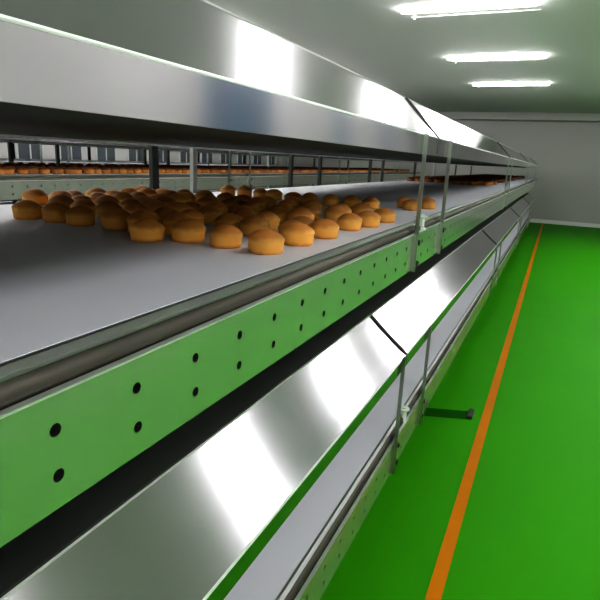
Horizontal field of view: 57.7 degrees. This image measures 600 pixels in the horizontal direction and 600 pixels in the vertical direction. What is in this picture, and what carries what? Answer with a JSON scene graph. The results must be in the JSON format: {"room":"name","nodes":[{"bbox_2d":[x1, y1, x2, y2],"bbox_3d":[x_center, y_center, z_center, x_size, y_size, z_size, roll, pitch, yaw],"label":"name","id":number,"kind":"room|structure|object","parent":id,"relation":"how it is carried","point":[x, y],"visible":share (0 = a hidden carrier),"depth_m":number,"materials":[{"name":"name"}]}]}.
{"room":"processing plant","nodes":[
{"label":"processing plant","id":0,"kind":"room"},
{"bbox_2d":[0,143,281,164],"bbox_3d":[-4.967,-2.728,9.546,0.126,2.969,20.580,9,16,23],"label":"wall","id":1,"kind":"structure","parent":0,"point":[49,150],"depth_m":11.74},
{"bbox_2d":[15,143,44,158],"bbox_3d":[-4.817,-2.706,9.718,0.034,0.445,0.571,9,16,23],"label":"window","id":2,"kind":"structure","parent":1,"relation":"in","point":[23,151],"depth_m":9.70,"materials":[{"name":"white glass"}]},
{"bbox_2d":[59,146,82,159],"bbox_3d":[-4.430,-2.900,10.535,0.034,0.445,0.571,9,16,23],"label":"window","id":3,"kind":"structure","parent":1,"relation":"in","point":[75,152],"depth_m":10.56,"materials":[{"name":"white glass"}]},
{"bbox_2d":[95,147,116,160],"bbox_3d":[-4.044,-3.093,11.351,0.034,0.445,0.571,9,16,23],"label":"window","id":4,"kind":"structure","parent":1,"relation":"in","point":[102,154],"depth_m":11.35,"materials":[{"name":"white glass"}]},
{"bbox_2d":[127,149,142,161],"bbox_3d":[-3.657,-3.286,12.168,0.034,0.445,0.571,9,16,23],"label":"window","id":5,"kind":"structure","parent":1,"relation":"in","point":[131,153],"depth_m":12.09,"materials":[{"name":"white glass"}]},
{"bbox_2d":[159,151,170,161],"bbox_3d":[-3.271,-3.479,12.985,0.034,0.445,0.571,9,16,23],"label":"window","id":6,"kind":"structure","parent":1,"relation":"in","point":[162,154],"depth_m":13.00,"materials":[{"name":"white glass"}]},
{"bbox_2d":[179,152,189,162],"bbox_3d":[-2.884,-3.673,13.802,0.034,0.445,0.571,9,16,23],"label":"window","id":7,"kind":"structure","parent":1,"relation":"in","point":[183,156],"depth_m":13.76,"materials":[{"name":"white glass"}]},
{"bbox_2d":[200,153,212,162],"bbox_3d":[-2.497,-3.866,14.618,0.034,0.445,0.571,9,16,23],"label":"window","id":8,"kind":"structure","parent":1,"relation":"in","point":[203,156],"depth_m":14.59,"materials":[{"name":"white glass"}]},
{"bbox_2d":[220,154,227,162],"bbox_3d":[-2.111,-4.059,15.435,0.034,0.445,0.571,9,16,23],"label":"window","id":9,"kind":"structure","parent":1,"relation":"in","point":[223,157],"depth_m":15.37,"materials":[{"name":"white glass"}]},
{"bbox_2d":[237,155,247,163],"bbox_3d":[-1.724,-4.253,16.252,0.034,0.445,0.571,9,16,23],"label":"window","id":10,"kind":"structure","parent":1,"relation":"in","point":[240,158],"depth_m":16.22,"materials":[{"name":"white glass"}]},
{"bbox_2d":[252,155,261,163],"bbox_3d":[-1.337,-4.446,17.068,0.034,0.445,0.571,9,16,23],"label":"window","id":11,"kind":"structure","parent":1,"relation":"in","point":[256,159],"depth_m":17.05,"materials":[{"name":"white glass"}]},
{"bbox_2d":[267,156,275,164],"bbox_3d":[-0.951,-4.639,17.885,0.034,0.445,0.571,9,16,23],"label":"window","id":12,"kind":"structure","parent":1,"relation":"in","point":[272,158],"depth_m":17.96,"materials":[{"name":"grey glass"}]},
{"bbox_2d":[207,0,599,112],"bbox_3d":[0.210,-3.404,6.936,11.130,0.126,20.580,9,16,23],"label":"ceiling","id":13,"kind":"structure","parent":0,"point":[382,44],"depth_m":7.01,"materials":[{"name":"paint"}]},
{"bbox_2d":[401,0,541,19],"bbox_3d":[1.656,-2.833,5.333,1.302,0.042,0.310,9,16,23],"label":"ceiling light","id":14,"kind":"object","parent":13,"relation":"attached to","point":[522,3],"visible":1,"depth_m":5.24,"materials":[{"name":"white plastic"}]},
{"bbox_2d":[401,1,540,13],"bbox_3d":[1.606,-2.802,5.229,1.302,0.021,0.071,9,16,23],"label":"diffuser","id":15,"kind":"object","parent":14,"relation":"attached to","point":[509,3],"depth_m":5.20,"materials":[{"name":"white"}]},
{"bbox_2d":[448,54,546,63],"bbox_3d":[2.755,-3.382,7.653,1.302,0.042,0.310,9,16,23],"label":"ceiling light","id":16,"kind":"object","parent":13,"relation":"attached to","point":[486,58],"visible":1,"depth_m":7.56,"materials":[{"name":"white plastic"}]},
{"bbox_2d":[448,55,545,59],"bbox_3d":[2.704,-3.351,7.549,1.302,0.021,0.071,9,16,23],"label":"diffuser","id":17,"kind":"object","parent":16,"relation":"attached to","point":[501,56],"depth_m":7.51,"materials":[{"name":"white"}]},
{"bbox_2d":[473,82,548,87],"bbox_3d":[3.853,-3.931,9.973,1.302,0.042,0.310,9,16,23],"label":"ceiling light","id":18,"kind":"object","parent":13,"relation":"attached to","point":[478,85],"visible":1,"depth_m":9.90,"materials":[{"name":"white plastic"}]},
{"bbox_2d":[473,83,548,85],"bbox_3d":[3.803,-3.900,9.869,1.302,0.021,0.071,9,16,23],"label":"diffuser","id":19,"kind":"object","parent":18,"relation":"attached to","point":[475,84],"depth_m":9.89,"materials":[{"name":"white"}]},
{"bbox_2d":[282,120,599,223],"bbox_3d":[4.470,-4.074,16.474,11.130,2.969,0.126,9,16,23],"label":"wall","id":20,"kind":"structure","parent":0,"point":[567,154],"depth_m":15.31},
{"bbox_2d":[438,112,599,121],"bbox_3d":[4.402,-5.352,15.847,11.130,0.189,0.504,9,16,23],"label":"trim","id":21,"kind":"structure","parent":20,"relation":"attached to","point":[483,116],"depth_m":14.88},
{"bbox_2d":[530,219,599,227],"bbox_3d":[4.373,-2.673,16.768,11.130,0.105,0.021,9,16,23],"label":"baseboard","id":22,"kind":"structure","parent":20,"relation":"attached to","point":[532,220],"depth_m":15.39,"materials":[{"name":"white ceramic"}]},
{"bbox_2d":[320,222,599,599],"bbox_3d":[0.067,-0.411,7.712,11.130,0.126,20.580,9,16,23],"label":"floor","id":23,"kind":"structure","parent":0,"point":[530,528],"depth_m":2.79,"materials":[{"name":"paint"}]},
{"bbox_2d":[0,141,316,204],"bbox_3d":[-3.644,-1.788,8.668,1.406,1.716,17.221,9,16,23],"label":"conveyor","id":24,"kind":"object","parent":23,"relation":"on","point":[2,160],"visible":0.02,"depth_m":9.71,"materials":[{"name":"grey metal"}]},
{"bbox_2d":[0,136,420,203],"bbox_3d":[-0.977,-1.360,7.507,1.406,1.716,17.221,9,16,23],"label":"conveyor","id":25,"kind":"object","parent":23,"relation":"on","point":[12,187],"visible":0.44,"depth_m":5.35,"materials":[{"name":"grey metal"}]},
{"bbox_2d":[3,167,14,174],"bbox_3d":[-2.046,-0.907,3.817,0.085,0.052,0.083,-4,16,-26],"label":"bun","id":26,"kind":"object","parent":25,"relation":"on","point":[8,170],"visible":0.76,"depth_m":3.79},
{"bbox_2d":[16,168,28,174],"bbox_3d":[-1.991,-0.926,3.912,0.080,0.047,0.078,-8,18,-36],"label":"bun","id":27,"kind":"object","parent":25,"relation":"on","point":[23,171],"visible":0.98,"depth_m":3.89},
{"bbox_2d":[26,166,37,173],"bbox_3d":[-1.961,-0.952,3.994,0.085,0.059,0.082,10,16,27],"label":"bun","id":28,"kind":"object","parent":25,"relation":"on","point":[32,169],"visible":0.84,"depth_m":3.97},
{"bbox_2d":[38,167,49,173],"bbox_3d":[-1.918,-0.969,4.086,0.079,0.050,0.082,12,17,32],"label":"bun","id":29,"kind":"object","parent":25,"relation":"on","point":[43,170],"visible":0.98,"depth_m":4.06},
{"bbox_2d":[52,167,63,173],"bbox_3d":[-1.858,-0.991,4.176,0.085,0.053,0.082,-11,20,-42],"label":"bun","id":30,"kind":"object","parent":25,"relation":"on","point":[56,170],"visible":0.94,"depth_m":4.15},
{"bbox_2d":[63,168,73,173],"bbox_3d":[-1.814,-1.012,4.273,0.082,0.049,0.085,0,15,-10],"label":"bun","id":31,"kind":"object","parent":25,"relation":"on","point":[66,170],"visible":0.94,"depth_m":4.24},
{"bbox_2d":[73,168,81,173],"bbox_3d":[-1.787,-1.033,4.362,0.081,0.047,0.078,-6,17,-31],"label":"bun","id":32,"kind":"object","parent":25,"relation":"on","point":[76,170],"visible":0.71,"depth_m":4.34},
{"bbox_2d":[84,167,93,173],"bbox_3d":[-1.725,-1.058,4.456,0.082,0.055,0.080,5,15,9],"label":"bun","id":33,"kind":"object","parent":25,"relation":"on","point":[88,170],"visible":0.92,"depth_m":4.43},
{"bbox_2d":[93,167,101,173],"bbox_3d":[-1.700,-1.082,4.553,0.081,0.055,0.079,-4,16,-25],"label":"bun","id":34,"kind":"object","parent":25,"relation":"on","point":[97,170],"visible":0.7,"depth_m":4.53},
{"bbox_2d":[101,167,110,173],"bbox_3d":[-1.646,-1.100,4.630,0.079,0.056,0.080,1,15,-5],"label":"bun","id":35,"kind":"object","parent":25,"relation":"on","point":[105,170],"visible":0.97,"depth_m":4.60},
{"bbox_2d":[110,167,118,173],"bbox_3d":[-1.614,-1.121,4.716,0.083,0.055,0.086,9,16,22],"label":"bun","id":36,"kind":"object","parent":25,"relation":"on","point":[114,170],"visible":0.73,"depth_m":4.69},
{"bbox_2d":[118,167,126,173],"bbox_3d":[-1.569,-1.143,4.810,0.082,0.055,0.085,1,15,-7],"label":"bun","id":37,"kind":"object","parent":25,"relation":"on","point":[122,170],"visible":0.89,"depth_m":4.78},
{"bbox_2d":[133,168,141,173],"bbox_3d":[-1.492,-1.186,4.993,0.080,0.053,0.078,-8,18,-36],"label":"bun","id":38,"kind":"object","parent":25,"relation":"on","point":[135,170],"visible":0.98,"depth_m":4.96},
{"bbox_2d":[0,162,409,173],"bbox_3d":[-0.175,-2.176,9.057,0.986,0.052,12.694,9,16,23],"label":"pile","id":39,"kind":"object","parent":25,"relation":"on","point":[50,166],"visible":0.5,"depth_m":5.72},
{"bbox_2d":[0,0,539,599],"bbox_3d":[1.690,-0.932,6.346,1.406,1.716,17.221,9,16,23],"label":"conveyor","id":40,"kind":"object","parent":23,"relation":"on","point":[179,421],"visible":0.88,"depth_m":0.98,"materials":[{"name":"metal"}]},
{"bbox_2d":[11,200,42,219],"bbox_3d":[-0.776,-0.259,1.552,0.083,0.052,0.080,16,19,41],"label":"bun","id":41,"kind":"object","parent":40,"relation":"on","point":[23,209],"visible":0.96,"depth_m":1.52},
{"bbox_2d":[21,189,47,204],"bbox_3d":[-0.939,-0.366,1.928,0.082,0.056,0.084,9,16,23],"label":"bun","id":42,"kind":"object","parent":40,"relation":"on","point":[39,196],"visible":0.79,"depth_m":1.90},
{"bbox_2d":[41,202,69,222],"bbox_3d":[-0.675,-0.245,1.514,0.079,0.054,0.082,-5,16,-27],"label":"bun","id":43,"kind":"object","parent":40,"relation":"on","point":[54,212],"visible":0.77,"depth_m":1.48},
{"bbox_2d":[47,194,73,206],"bbox_3d":[-0.756,-0.305,1.722,0.081,0.058,0.082,-4,16,-24],"label":"bun","id":44,"kind":"object","parent":40,"relation":"on","point":[62,198],"visible":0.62,"depth_m":1.70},
{"bbox_2d":[48,190,72,198],"bbox_3d":[-0.830,-0.352,1.893,0.083,0.057,0.085,-10,19,-40],"label":"bun","id":45,"kind":"object","parent":40,"relation":"on","point":[50,195],"visible":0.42,"depth_m":1.87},
{"bbox_2d":[67,190,84,195],"bbox_3d":[-0.840,-0.384,2.027,0.077,0.050,0.079,-9,19,-39],"label":"bun","id":46,"kind":"object","parent":40,"relation":"on","point":[73,192],"visible":0.32,"depth_m":2.01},
{"bbox_2d":[65,206,95,225],"bbox_3d":[-0.593,-0.228,1.470,0.077,0.051,0.079,11,17,30],"label":"bun","id":47,"kind":"object","parent":40,"relation":"on","point":[77,215],"visible":1,"depth_m":1.44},
{"bbox_2d":[70,199,95,212],"bbox_3d":[-0.672,-0.288,1.690,0.076,0.049,0.079,-2,15,-17],"label":"bun","id":48,"kind":"object","parent":40,"relation":"on","point":[81,202],"visible":0.57,"depth_m":1.67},
{"bbox_2d":[72,195,93,201],"bbox_3d":[-0.737,-0.330,1.837,0.078,0.050,0.075,-3,16,-22],"label":"bun","id":49,"kind":"object","parent":40,"relation":"on","point":[77,197],"visible":0.38,"depth_m":1.82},
{"bbox_2d":[85,187,105,195],"bbox_3d":[-0.814,-0.423,2.178,0.083,0.053,0.086,-8,18,-35],"label":"bun","id":50,"kind":"object","parent":40,"relation":"on","point":[95,189],"visible":0.44,"depth_m":2.15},
{"bbox_2d":[88,192,105,202],"bbox_3d":[-0.742,-0.373,2.008,0.076,0.048,0.078,1,15,-8],"label":"bun","id":51,"kind":"object","parent":40,"relation":"on","point":[95,195],"visible":0.45,"depth_m":1.98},
{"bbox_2d":[94,195,119,204],"bbox_3d":[-0.648,-0.326,1.831,0.082,0.053,0.080,-1,15,-15],"label":"bun","id":52,"kind":"object","parent":40,"relation":"on","point":[102,198],"visible":0.49,"depth_m":1.81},
{"bbox_2d":[95,201,122,218],"bbox_3d":[-0.575,-0.272,1.640,0.080,0.053,0.077,8,16,21],"label":"bun","id":53,"kind":"object","parent":40,"relation":"on","point":[103,206],"visible":0.62,"depth_m":1.61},
{"bbox_2d":[104,190,118,195],"bbox_3d":[-0.730,-0.407,2.139,0.075,0.049,0.078,-1,15,-14],"label":"bun","id":54,"kind":"object","parent":40,"relation":"on","point":[110,192],"visible":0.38,"depth_m":2.11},
{"bbox_2d":[100,208,129,229],"bbox_3d":[-0.481,-0.214,1.430,0.084,0.054,0.081,11,17,28],"label":"bun","id":55,"kind":"object","parent":40,"relation":"on","point":[113,218],"visible":0.84,"depth_m":1.40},
{"bbox_2d":[112,192,134,202],"bbox_3d":[-0.636,-0.360,1.958,0.083,0.058,0.085,16,19,41],"label":"bun","id":56,"kind":"object","parent":40,"relation":"on","point":[121,196],"visible":0.5,"depth_m":1.93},
{"bbox_2d":[120,187,135,193],"bbox_3d":[-0.717,-0.445,2.282,0.078,0.052,0.077,13,18,34],"label":"bun","id":57,"kind":"object","parent":40,"relation":"on","point":[129,190],"visible":0.37,"depth_m":2.25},
{"bbox_2d":[119,199,139,207],"bbox_3d":[-0.551,-0.306,1.783,0.079,0.049,0.076,12,17,32],"label":"bun","id":58,"kind":"object","parent":40,"relation":"on","point":[124,203],"visible":0.41,"depth_m":1.76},
{"bbox_2d":[123,203,149,213],"bbox_3d":[-0.481,-0.259,1.605,0.079,0.054,0.077,7,15,18],"label":"bun","id":59,"kind":"object","parent":40,"relation":"on","point":[131,207],"visible":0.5,"depth_m":1.58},
{"bbox_2d":[130,191,146,198],"bbox_3d":[-0.631,-0.396,2.114,0.077,0.049,0.080,-5,16,-27],"label":"bun","id":60,"kind":"object","parent":40,"relation":"on","point":[135,194],"visible":0.32,"depth_m":2.09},
{"bbox_2d":[126,209,160,231],"bbox_3d":[-0.398,-0.202,1.389,0.085,0.058,0.082,4,15,6],"label":"bun","id":61,"kind":"object","parent":40,"relation":"on","point":[140,214],"visible":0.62,"depth_m":1.36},
{"bbox_2d":[129,219,164,241],"bbox_3d":[-0.356,-0.164,1.270,0.081,0.049,0.078,-4,16,-25],"label":"bun","id":62,"kind":"object","parent":40,"relation":"on","point":[143,230],"visible":1,"depth_m":1.24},
{"bbox_2d":[138,187,156,196],"bbox_3d":[-0.631,-0.435,2.244,0.086,0.059,0.083,8,15,19],"label":"bun","id":63,"kind":"object","parent":40,"relation":"on","point":[148,191],"visible":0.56,"depth_m":2.21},
{"bbox_2d":[140,198,165,211],"bbox_3d":[-0.467,-0.291,1.720,0.084,0.060,0.085,1,15,-7],"label":"bun","id":64,"kind":"object","parent":40,"relation":"on","point":[152,204],"visible":0.45,"depth_m":1.69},
{"bbox_2d":[155,188,167,193],"bbox_3d":[-0.597,-0.462,2.373,0.084,0.049,0.081,3,15,0],"label":"bun","id":65,"kind":"object","parent":40,"relation":"on","point":[160,190],"visible":0.3,"depth_m":2.34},
{"bbox_2d":[155,196,175,206],"bbox_3d":[-0.467,-0.331,1.883,0.086,0.055,0.083,8,15,20],"label":"bun","id":66,"kind":"object","parent":40,"relation":"on","point":[166,200],"visible":0.37,"depth_m":1.85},
{"bbox_2d":[154,207,178,225],"bbox_3d":[-0.378,-0.238,1.545,0.076,0.052,0.078,1,15,-7],"label":"bun","id":67,"kind":"object","parent":40,"relation":"on","point":[163,212],"visible":0.44,"depth_m":1.51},
{"bbox_2d":[161,190,176,196],"bbox_3d":[-0.529,-0.418,2.211,0.081,0.053,0.083,0,15,-11],"label":"bun","id":68,"kind":"object","parent":40,"relation":"on","point":[168,193],"visible":0.33,"depth_m":2.18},
{"bbox_2d":[163,213,190,235],"bbox_3d":[-0.304,-0.192,1.376,0.078,0.055,0.081,10,16,27],"label":"bun","id":69,"kind":"object","parent":40,"relation":"on","point":[171,219],"visible":0.55,"depth_m":1.35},
{"bbox_2d":[170,193,188,202],"bbox_3d":[-0.449,-0.364,2.009,0.080,0.058,0.083,0,15,-11],"label":"bun","id":70,"kind":"object","parent":40,"relation":"on","point":[178,197],"visible":0.48,"depth_m":1.98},
{"bbox_2d":[168,202,192,212],"bbox_3d":[-0.368,-0.273,1.673,0.084,0.056,0.082,-7,17,-32],"label":"bun","id":71,"kind":"object","parent":40,"relation":"on","point":[178,206],"visible":0.41,"depth_m":1.64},
{"bbox_2d":[171,218,205,242],"bbox_3d":[-0.262,-0.165,1.282,0.081,0.054,0.083,3,15,2],"label":"bun","id":72,"kind":"object","parent":40,"relation":"on","point":[187,230],"visible":1,"depth_m":1.25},
{"bbox_2d":[181,192,196,202],"bbox_3d":[-0.449,-0.401,2.157,0.077,0.054,0.076,-10,19,-39],"label":"bun","id":73,"kind":"object","parent":40,"relation":"on","point":[192,198],"visible":0.45,"depth_m":2.13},
{"bbox_2d":[180,209,204,223],"bbox_3d":[-0.303,-0.225,1.506,0.076,0.053,0.078,12,17,32],"label":"bun","id":74,"kind":"object","parent":40,"relation":"on","point":[195,214],"visible":0.49,"depth_m":1.48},
{"bbox_2d":[185,202,201,209],"bbox_3d":[-0.364,-0.306,1.823,0.079,0.045,0.076,4,15,3],"label":"bun","id":75,"kind":"object","parent":40,"relation":"on","point":[193,205],"visible":0.3,"depth_m":1.80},
{"bbox_2d":[195,190,213,200],"bbox_3d":[-0.404,-0.437,2.302,0.083,0.055,0.080,4,15,3],"label":"bun","id":76,"kind":"object","parent":40,"relation":"on","point":[201,193],"visible":0.48,"depth_m":2.27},
{"bbox_2d":[196,196,215,205],"bbox_3d":[-0.343,-0.353,1.997,0.078,0.052,0.075,8,15,18],"label":"bun","id":77,"kind":"object","parent":40,"relation":"on","point":[205,200],"visible":0.46,"depth_m":1.97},
{"bbox_2d":[197,206,220,223],"bbox_3d":[-0.278,-0.260,1.652,0.079,0.050,0.082,1,15,-8],"label":"bun","id":78,"kind":"object","parent":40,"relation":"on","point":[210,213],"visible":0.66,"depth_m":1.62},
{"bbox_2d":[205,201,228,213],"bbox_3d":[-0.275,-0.295,1.783,0.082,0.053,0.079,2,15,-3],"label":"bun","id":79,"kind":"object","parent":40,"relation":"on","point":[220,206],"visible":0.46,"depth_m":1.76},
{"bbox_2d":[217,192,233,201],"bbox_3d":[-0.310,-0.424,2.280,0.077,0.051,0.075,1,15,-6],"label":"bun","id":80,"kind":"object","parent":40,"relation":"on","point":[223,196],"visible":0.53,"depth_m":2.25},
{"bbox_2d":[209,225,242,248],"bbox_3d":[-0.167,-0.145,1.232,0.076,0.048,0.078,5,15,10],"label":"bun","id":81,"kind":"object","parent":40,"relation":"on","point":[224,236],"visible":1,"depth_m":1.21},
{"bbox_2d":[220,185,235,194],"bbox_3d":[-0.376,-0.576,2.850,0.080,0.052,0.078,1,15,-5],"label":"bun","id":82,"kind":"object","parent":40,"relation":"on","point":[227,188],"visible":0.77,"depth_m":2.82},
{"bbox_2d":[214,213,242,229],"bbox_3d":[-0.190,-0.209,1.469,0.083,0.051,0.080,-3,15,-20],"label":"bun","id":83,"kind":"object","parent":40,"relation":"on","point":[232,219],"visible":0.66,"depth_m":1.44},
{"bbox_2d":[221,199,239,212],"bbox_3d":[-0.251,-0.335,1.947,0.078,0.050,0.076,14,18,37],"label":"bun","id":84,"kind":"object","parent":40,"relation":"on","point":[229,203],"visible":0.48,"depth_m":1.92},
{"bbox_2d":[230,196,246,204],"bbox_3d":[-0.241,-0.375,2.101,0.080,0.051,0.077,13,18,34],"label":"bun","id":85,"kind":"object","parent":40,"relation":"on","point":[239,199],"visible":0.42,"depth_m":2.07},
{"bbox_2d":[230,205,252,212],"bbox_3d":[-0.184,-0.280,1.748,0.079,0.049,0.076,7,15,14],"label":"bun","id":86,"kind":"object","parent":40,"relation":"on","point":[235,208],"visible":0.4,"depth_m":1.73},
{"bbox_2d":[237,185,251,196],"bbox_3d":[-0.280,-0.553,2.768,0.079,0.057,0.078,12,17,30],"label":"bun","id":87,"kind":"object","parent":40,"relation":"on","point":[242,190],"visible":0.79,"depth_m":2.74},
{"bbox_2d":[234,208,255,217],"bbox_3d":[-0.162,-0.248,1.622,0.076,0.053,0.078,1,15,-5],"label":"bun","id":88,"kind":"object","parent":40,"relation":"on","point":[242,212],"visible":0.41,"depth_m":1.59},
{"bbox_2d":[242,201,262,212],"bbox_3d":[-0.168,-0.319,1.898,0.079,0.052,0.081,4,15,5],"label":"bun","id":89,"kind":"object","parent":40,"relation":"on","point":[257,207],"visible":0.55,"depth_m":1.87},
{"bbox_2d":[239,215,269,236],"bbox_3d":[-0.119,-0.195,1.425,0.080,0.054,0.082,-1,15,-12],"label":"bun","id":90,"kind":"object","parent":40,"relation":"on","point":[249,224],"visible":0.77,"depth_m":1.40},
{"bbox_2d":[248,197,268,210],"bbox_3d":[-0.160,-0.360,2.049,0.085,0.055,0.082,-1,15,-14],"label":"bun","id":91,"kind":"object","parent":40,"relation":"on","point":[263,202],"visible":0.54,"depth_m":2.03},
{"bbox_2d":[253,188,266,196],"bbox_3d":[-0.196,-0.534,2.723,0.076,0.050,0.079,8,15,19],"label":"bun","id":92,"kind":"object","parent":40,"relation":"on","point":[259,192],"visible":0.68,"depth_m":2.69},
{"bbox_2d":[247,229,284,254],"bbox_3d":[-0.073,-0.128,1.179,0.079,0.052,0.080,16,20,41],"label":"bun","id":93,"kind":"object","parent":40,"relation":"on","point":[261,241],"visible":1,"depth_m":1.15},
{"bbox_2d":[255,211,279,229],"bbox_3d":[-0.097,-0.229,1.563,0.081,0.052,0.078,15,19,38],"label":"bun","id":94,"kind":"object","parent":40,"relation":"on","point":[273,219],"visible":0.52,"depth_m":1.54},
{"bbox_2d":[261,196,275,209],"bbox_3d":[-0.136,-0.390,2.174,0.084,0.053,0.081,-3,16,-21],"label":"bun","id":95,"kind":"object","parent":40,"relation":"on","point":[269,199],"visible":0.41,"depth_m":2.15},
{"bbox_2d":[265,189,282,199],"bbox_3d":[-0.127,-0.517,2.666,0.083,0.054,0.086,-8,18,-36],"label":"bun","id":96,"kind":"object","parent":40,"relation":"on","point":[276,194],"visible":0.8,"depth_m":2.63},
{"bbox_2d":[267,207,288,223],"bbox_3d":[-0.070,-0.270,1.729,0.082,0.050,0.080,6,15,12],"label":"bun","id":97,"kind":"object","parent":40,"relation":"on","point":[282,213],"visible":0.48,"depth_m":1.70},
{"bbox_2d":[271,204,291,211],"bbox_3d":[-0.067,-0.305,1.870,0.078,0.048,0.081,-6,17,-30],"label":"bun","id":98,"kind":"object","parent":40,"relation":"on","point":[284,206],"visible":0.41,"depth_m":1.85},
{"bbox_2d":[278,199,298,209],"bbox_3d":[-0.044,-0.347,2.022,0.081,0.054,0.084,8,15,18],"label":"bun","id":99,"kind":"object","parent":40,"relation":"on","point":[292,204],"visible":0.46,"depth_m":1.99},
{"bbox_2d":[278,220,301,233],"bbox_3d":[-0.018,-0.179,1.388,0.078,0.049,0.075,3,15,2],"label":"bun","id":100,"kind":"object","parent":40,"relation":"on","point":[285,223],"visible":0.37,"depth_m":1.37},
{"bbox_2d":[284,192,301,200],"bbox_3d":[-0.031,-0.478,2.538,0.085,0.050,0.082,2,15,-2],"label":"bun","id":101,"kind":"object","parent":40,"relation":"on","point":[290,194],"visible":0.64,"depth_m":2.51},
{"bbox_2d":[286,197,301,204],"bbox_3d":[-0.030,-0.379,2.149,0.081,0.054,0.080,13,17,33],"label":"bun","id":102,"kind":"object","parent":40,"relation":"on","point":[297,200],"visible":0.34,"depth_m":2.13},
{"bbox_2d":[280,223,314,246],"bbox_3d":[-0.006,-0.160,1.310,0.083,0.052,0.080,0,15,-9],"label":"bun","id":103,"kind":"object","parent":40,"relation":"on","point":[295,234],"visible":0.95,"depth_m":1.28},
{"bbox_2d":[288,207,314,219],"bbox_3d":[0.003,-0.259,1.690,0.085,0.056,0.082,-7,17,-33],"label":"bun","id":104,"kind":"object","parent":40,"relation":"on","point":[300,211],"visible":0.62,"depth_m":1.66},
{"bbox_2d":[291,216,313,225],"bbox_3d":[0.008,-0.210,1.515,0.075,0.048,0.078,-1,15,-13],"label":"bun","id":105,"kind":"object","parent":40,"relation":"on","point":[306,220],"visible":0.36,"depth_m":1.49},
{"bbox_2d":[301,192,317,202],"bbox_3d":[0.043,-0.459,2.470,0.080,0.055,0.082,0,15,-9],"label":"bun","id":106,"kind":"object","parent":40,"relation":"on","point":[307,196],"visible":0.66,"depth_m":2.44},
{"bbox_2d":[298,201,320,208],"bbox_3d":[0.034,-0.332,1.977,0.081,0.055,0.083,16,20,42],"label":"bun","id":107,"kind":"object","parent":40,"relation":"on","point":[306,202],"visible":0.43,"depth_m":1.95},
{"bbox_2d":[302,205,320,220],"bbox_3d":[0.031,-0.295,1.837,0.076,0.053,0.079,-4,16,-24],"label":"bun","id":108,"kind":"object","parent":40,"relation":"on","point":[316,211],"visible":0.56,"depth_m":1.81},
{"bbox_2d":[309,219,339,238],"bbox_3d":[0.064,-0.191,1.450,0.081,0.050,0.079,5,15,10],"label":"bun","id":109,"kind":"object","parent":40,"relation":"on","point":[323,228],"visible":0.94,"depth_m":1.42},
{"bbox_2d":[323,194,339,205],"bbox_3d":[0.141,-0.450,2.455,0.079,0.054,0.082,16,20,42],"label":"bun","id":110,"kind":"object","parent":40,"relation":"on","point":[330,199],"visible":0.86,"depth_m":2.42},
{"bbox_2d":[324,205,348,223],"bbox_3d":[0.119,-0.282,1.791,0.083,0.061,0.085,-5,16,-26],"label":"bun","id":111,"kind":"object","parent":40,"relation":"on","point":[333,212],"visible":0.69,"depth_m":1.76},
{"bbox_2d":[337,213,361,230],"bbox_3d":[0.149,-0.236,1.637,0.075,0.051,0.078,4,15,6],"label":"bun","id":112,"kind":"object","parent":40,"relation":"on","point":[347,221],"visible":0.98,"depth_m":1.61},
{"bbox_2d":[343,196,360,207],"bbox_3d":[0.232,-0.442,2.443,0.080,0.052,0.077,11,17,30],"label":"bun","id":113,"kind":"object","parent":40,"relation":"on","point":[350,201],"visible":0.71,"depth_m":2.41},
{"bbox_2d":[350,203,371,214],"bbox_3d":[0.227,-0.333,2.022,0.082,0.052,0.084,9,16,24],"label":"bun","id":114,"kind":"object","parent":40,"relation":"on","point":[360,207],"visible":0.66,"depth_m":1.99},
{"bbox_2d":[357,211,380,227],"bbox_3d":[0.219,-0.261,1.745,0.082,0.050,0.080,-3,16,-22],"label":"bun","id":115,"kind":"object","parent":40,"relation":"on","point":[370,219],"visible":0.77,"depth_m":1.72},
{"bbox_2d":[362,196,379,209],"bbox_3d":[0.314,-0.430,2.411,0.078,0.054,0.081,6,15,11],"label":"bun","id":116,"kind":"object","parent":40,"relation":"on","point":[373,202],"visible":0.83,"depth_m":2.38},
{"bbox_2d":[373,208,395,222],"bbox_3d":[0.292,-0.297,1.901,0.083,0.049,0.086,-5,16,-28],"label":"bun","id":117,"kind":"object","parent":40,"relation":"on","point":[387,215],"visible":0.77,"depth_m":1.87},
{"bbox_2d":[396,197,409,207],"bbox_3d":[0.491,-0.457,2.554,0.077,0.050,0.080,-1,15,-16],"label":"bun","id":118,"kind":"object","parent":40,"relation":"on","point":[401,200],"visible":0.57,"depth_m":2.53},
{"bbox_2d":[402,199,417,210],"bbox_3d":[0.497,-0.427,2.443,0.077,0.049,0.080,-9,19,-38],"label":"bun","id":119,"kind":"object","parent":40,"relation":"on","point":[410,204],"visible":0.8,"depth_m":2.42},
{"bbox_2d":[421,197,435,209],"bbox_3d":[0.598,-0.454,2.556,0.080,0.054,0.083,3,15,1],"label":"bun","id":120,"kind":"object","parent":40,"relation":"on","point":[427,203],"visible":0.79,"depth_m":2.52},
{"bbox_2d":[433,174,524,182],"bbox_3d":[3.643,-2.351,10.435,0.927,0.052,6.788,9,16,23],"label":"trail","id":121,"kind":"object","parent":40,"relation":"on","point":[499,178],"visible":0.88,"depth_m":9.07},
{"bbox_2d":[423,408,469,419],"bbox_3d":[0.832,0.691,3.346,0.412,0.001,0.273,9,16,23],"label":"conveyor support foot","id":122,"kind":"structure","parent":23,"relation":"on","point":[433,412],"depth_m":3.34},
{"bbox_2d":[466,408,474,419],"bbox_3d":[1.042,0.696,3.330,0.034,0.021,0.126,9,16,23],"label":"block","id":123,"kind":"object","parent":23,"relation":"on","point":[470,413],"visible":1,"depth_m":3.31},
{"bbox_2d":[425,223,543,599],"bbox_3d":[2.670,-0.055,6.564,0.050,0.002,20.580,9,16,23],"label":"floor line","id":124,"kind":"object","parent":23,"relation":"on","point":[438,580],"depth_m":2.67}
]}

